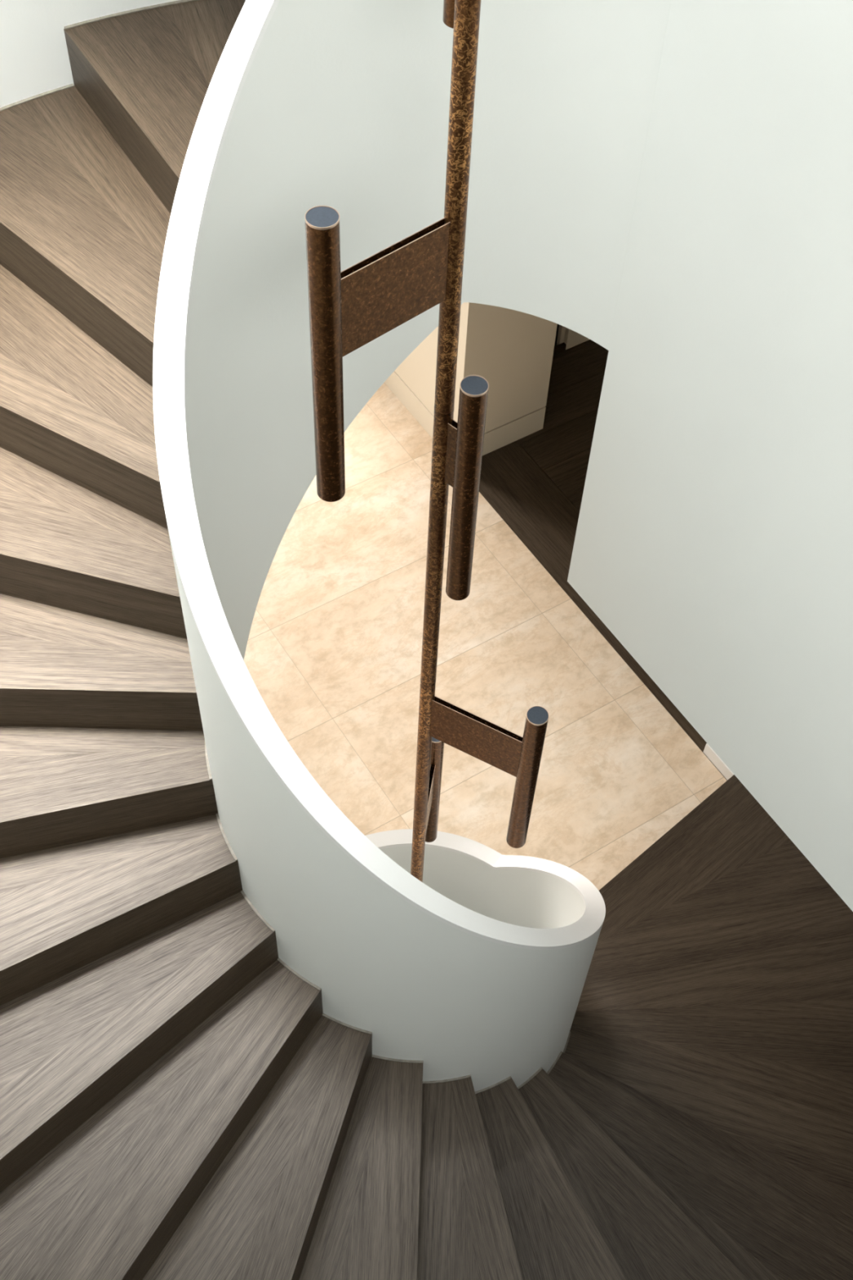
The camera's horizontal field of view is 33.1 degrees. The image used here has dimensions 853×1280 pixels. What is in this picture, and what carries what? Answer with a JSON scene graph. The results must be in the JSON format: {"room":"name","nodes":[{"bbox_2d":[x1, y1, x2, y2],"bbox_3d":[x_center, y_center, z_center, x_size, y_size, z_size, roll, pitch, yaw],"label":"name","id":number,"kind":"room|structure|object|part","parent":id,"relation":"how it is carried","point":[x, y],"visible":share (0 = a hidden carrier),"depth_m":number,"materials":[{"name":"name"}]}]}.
{"room":"spiral staircase","nodes":[
{"label":"spiral staircase","id":0,"kind":"room"},
{"bbox_2d":[0,0,178,107],"bbox_3d":[-1.344,-1.242,3.024,1.189,8.119,3.817,25,57,15],"label":"wall","id":1,"kind":"structure","parent":0,"point":[34,60],"depth_m":4.04,"materials":[{"name":"white paint"}]},
{"bbox_2d":[243,339,727,890],"bbox_3d":[0.138,0.851,6.495,5.634,0.212,6.707,-26,59,-20],"label":"floor","id":2,"kind":"structure","parent":0,"point":[333,653],"depth_m":6.92,"materials":[{"name":"tile"}]},
{"bbox_2d":[384,302,557,455],"bbox_3d":[0.057,-2.570,6.714,0.561,3.449,1.490,-26,59,-20],"label":"wall","id":3,"kind":"structure","parent":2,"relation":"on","point":[512,349],"depth_m":7.37,"materials":[{"name":"beige paint"}]},
{"bbox_2d":[553,324,566,355],"bbox_3d":[0.621,-2.620,6.773,0.466,3.449,0.129,-26,59,-20],"label":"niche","id":4,"kind":"object","parent":2,"relation":"on","point":[559,345],"visible":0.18,"depth_m":8.17,"materials":[{"name":"brown wood"}]},
{"bbox_3d":[0.766,-2.716,6.848,0.028,3.449,0.079,-26,59,-20],"label":"frame post","id":5,"kind":"part","parent":4,"relation":"part of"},
{"bbox_3d":[0.594,-1.583,8.124,0.466,0.044,0.023,-26,59,-20],"label":"sill","id":6,"kind":"part","parent":4,"relation":"part of","materials":[{"name":"brown wood"}]},
{"bbox_2d":[564,327,590,349],"bbox_3d":[0.980,-2.985,7.050,0.623,3.446,0.517,-26,59,-20],"label":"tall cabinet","id":7,"kind":"object","parent":2,"relation":"on","point":[571,338],"visible":0.11,"depth_m":8.18,"materials":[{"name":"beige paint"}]},
{"bbox_2d":[567,0,852,911],"bbox_3d":[1.756,-0.159,0.618,0.159,5.303,4.586,-26,59,-20],"label":"wall","id":8,"kind":"structure","parent":0,"point":[713,540],"depth_m":2.88,"materials":[{"name":"white paint"}]},
{"bbox_3d":[1.462,-2.527,-1.060,8.741,0.176,8.981,3,54,0],"label":"ceiling","id":9,"kind":"structure","parent":0,"visible":0},
{"bbox_2d":[304,0,549,882],"bbox_3d":[0.094,-0.982,2.171,0.529,6.954,0.538,3,54,0],"label":"pendant light","id":10,"kind":"object","parent":9,"relation":"hanging from","point":[351,308],"visible":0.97,"depth_m":2.63,"materials":[{"name":"brown metal"}]},
{"bbox_3d":[-0.059,-0.604,2.460,0.241,0.169,0.015,-34,62,-24],"label":"arm","id":11,"kind":"part","parent":10,"relation":"part of","materials":[{"name":"brown metal"}]},
{"bbox_3d":[-0.003,0.533,4.416,0.015,0.169,0.248,9,54,4],"label":"arm","id":12,"kind":"part","parent":10,"relation":"part of","materials":[{"name":"brown metal"}]},
{"bbox_3d":[0.061,-0.940,2.151,0.039,6.936,0.039,3,54,0],"label":"stem","id":13,"kind":"part","parent":10,"relation":"part of","materials":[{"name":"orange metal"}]},
{"bbox_3d":[0.055,-0.374,2.893,0.028,0.169,0.015,37,61,22],"label":"arm","id":14,"kind":"part","parent":10,"relation":"part of","materials":[{"name":"brown metal"}]},
{"bbox_3d":[0.127,0.248,3.668,0.255,0.169,0.015,25,57,15],"label":"arm","id":15,"kind":"part","parent":10,"relation":"part of","materials":[{"name":"brown metal"}]},
{"label":"floor","id":16,"kind":"structure","parent":0,"visible":0},
{"bbox_2d":[0,0,852,1279],"bbox_3d":[0.067,0.888,4.258,3.993,6.006,4.584,-27,59,-20],"label":"spiral staircase","id":17,"kind":"structure","parent":16,"relation":"on","point":[241,1038],"depth_m":3.68,"materials":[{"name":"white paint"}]},
{"bbox_3d":[-1.238,-1.496,4.083,0.521,0.005,0.026,-32,61,-23],"label":"edge trim","id":18,"kind":"part","parent":17,"relation":"part of","materials":[{"name":"beige paint"}]},
{"bbox_3d":[-0.786,-1.811,4.111,0.521,0.005,0.026,-19,57,-15],"label":"edge trim","id":19,"kind":"part","parent":17,"relation":"part of","materials":[{"name":"beige paint"}]},
{"bbox_3d":[-0.561,0.294,3.682,0.014,0.005,0.149,-7,55,-7],"label":"edge trim","id":20,"kind":"part","parent":17,"relation":"part of","materials":[{"name":"beige paint"}]},
{"bbox_3d":[-0.523,0.513,3.742,0.014,0.005,0.149,-19,57,-16],"label":"edge trim","id":21,"kind":"part","parent":17,"relation":"part of","materials":[{"name":"beige paint"}]},
{"bbox_3d":[-0.450,0.721,3.813,0.014,0.005,0.149,-33,62,-23],"label":"edge trim","id":22,"kind":"part","parent":17,"relation":"part of","materials":[{"name":"beige paint"}]},
{"bbox_3d":[-0.347,0.909,3.898,0.149,0.005,0.014,31,59,19],"label":"edge trim","id":23,"kind":"part","parent":17,"relation":"part of","materials":[{"name":"beige paint"}]},
{"bbox_3d":[-0.223,1.072,4.003,0.149,0.005,0.014,18,55,11],"label":"edge trim","id":24,"kind":"part","parent":17,"relation":"part of","materials":[{"name":"beige paint"}]},
{"bbox_3d":[-0.084,1.207,4.129,0.149,0.005,0.014,6,54,2],"label":"edge trim","id":25,"kind":"part","parent":17,"relation":"part of","materials":[{"name":"beige paint"}]},
{"bbox_3d":[-0.018,0.699,4.405,1.156,5.984,1.156,3,54,0],"label":"balustrade","id":26,"kind":"part","parent":17,"relation":"part of","materials":[{"name":"white paint"}]},
{"bbox_3d":[0.059,1.311,4.277,0.149,0.005,0.014,-6,54,-7],"label":"edge trim","id":27,"kind":"part","parent":17,"relation":"part of","materials":[{"name":"white paint"}]},
{"bbox_3d":[0.196,1.385,4.447,0.149,0.005,0.014,-18,57,-15],"label":"edge trim","id":28,"kind":"part","parent":17,"relation":"part of","materials":[{"name":"white paint"}]},
{"bbox_3d":[0.318,1.429,4.638,0.149,0.005,0.014,-32,61,-23],"label":"edge trim","id":29,"kind":"part","parent":17,"relation":"part of","materials":[{"name":"white paint"}]},
{"bbox_3d":[0.416,1.449,4.846,0.014,0.005,0.149,32,59,19],"label":"edge trim","id":30,"kind":"part","parent":17,"relation":"part of","materials":[{"name":"beige paint"}]},
{"bbox_3d":[0.484,1.450,5.066,0.014,0.005,0.149,19,56,11],"label":"edge trim","id":31,"kind":"part","parent":17,"relation":"part of","materials":[{"name":"beige paint"}]},
{"bbox_3d":[2.725,1.442,4.406,2.960,2.640,4.164,3,54,0],"label":"wall","id":32,"kind":"structure","parent":0,"visible":0},
{"bbox_2d":[703,742,733,780],"bbox_3d":[1.349,0.572,6.569,0.011,0.074,0.221,-26,59,-20],"label":"baseboard","id":33,"kind":"structure","parent":32,"relation":"attached to","point":[708,752],"depth_m":6.57,"materials":[{"name":"beige wood"}]}
]}

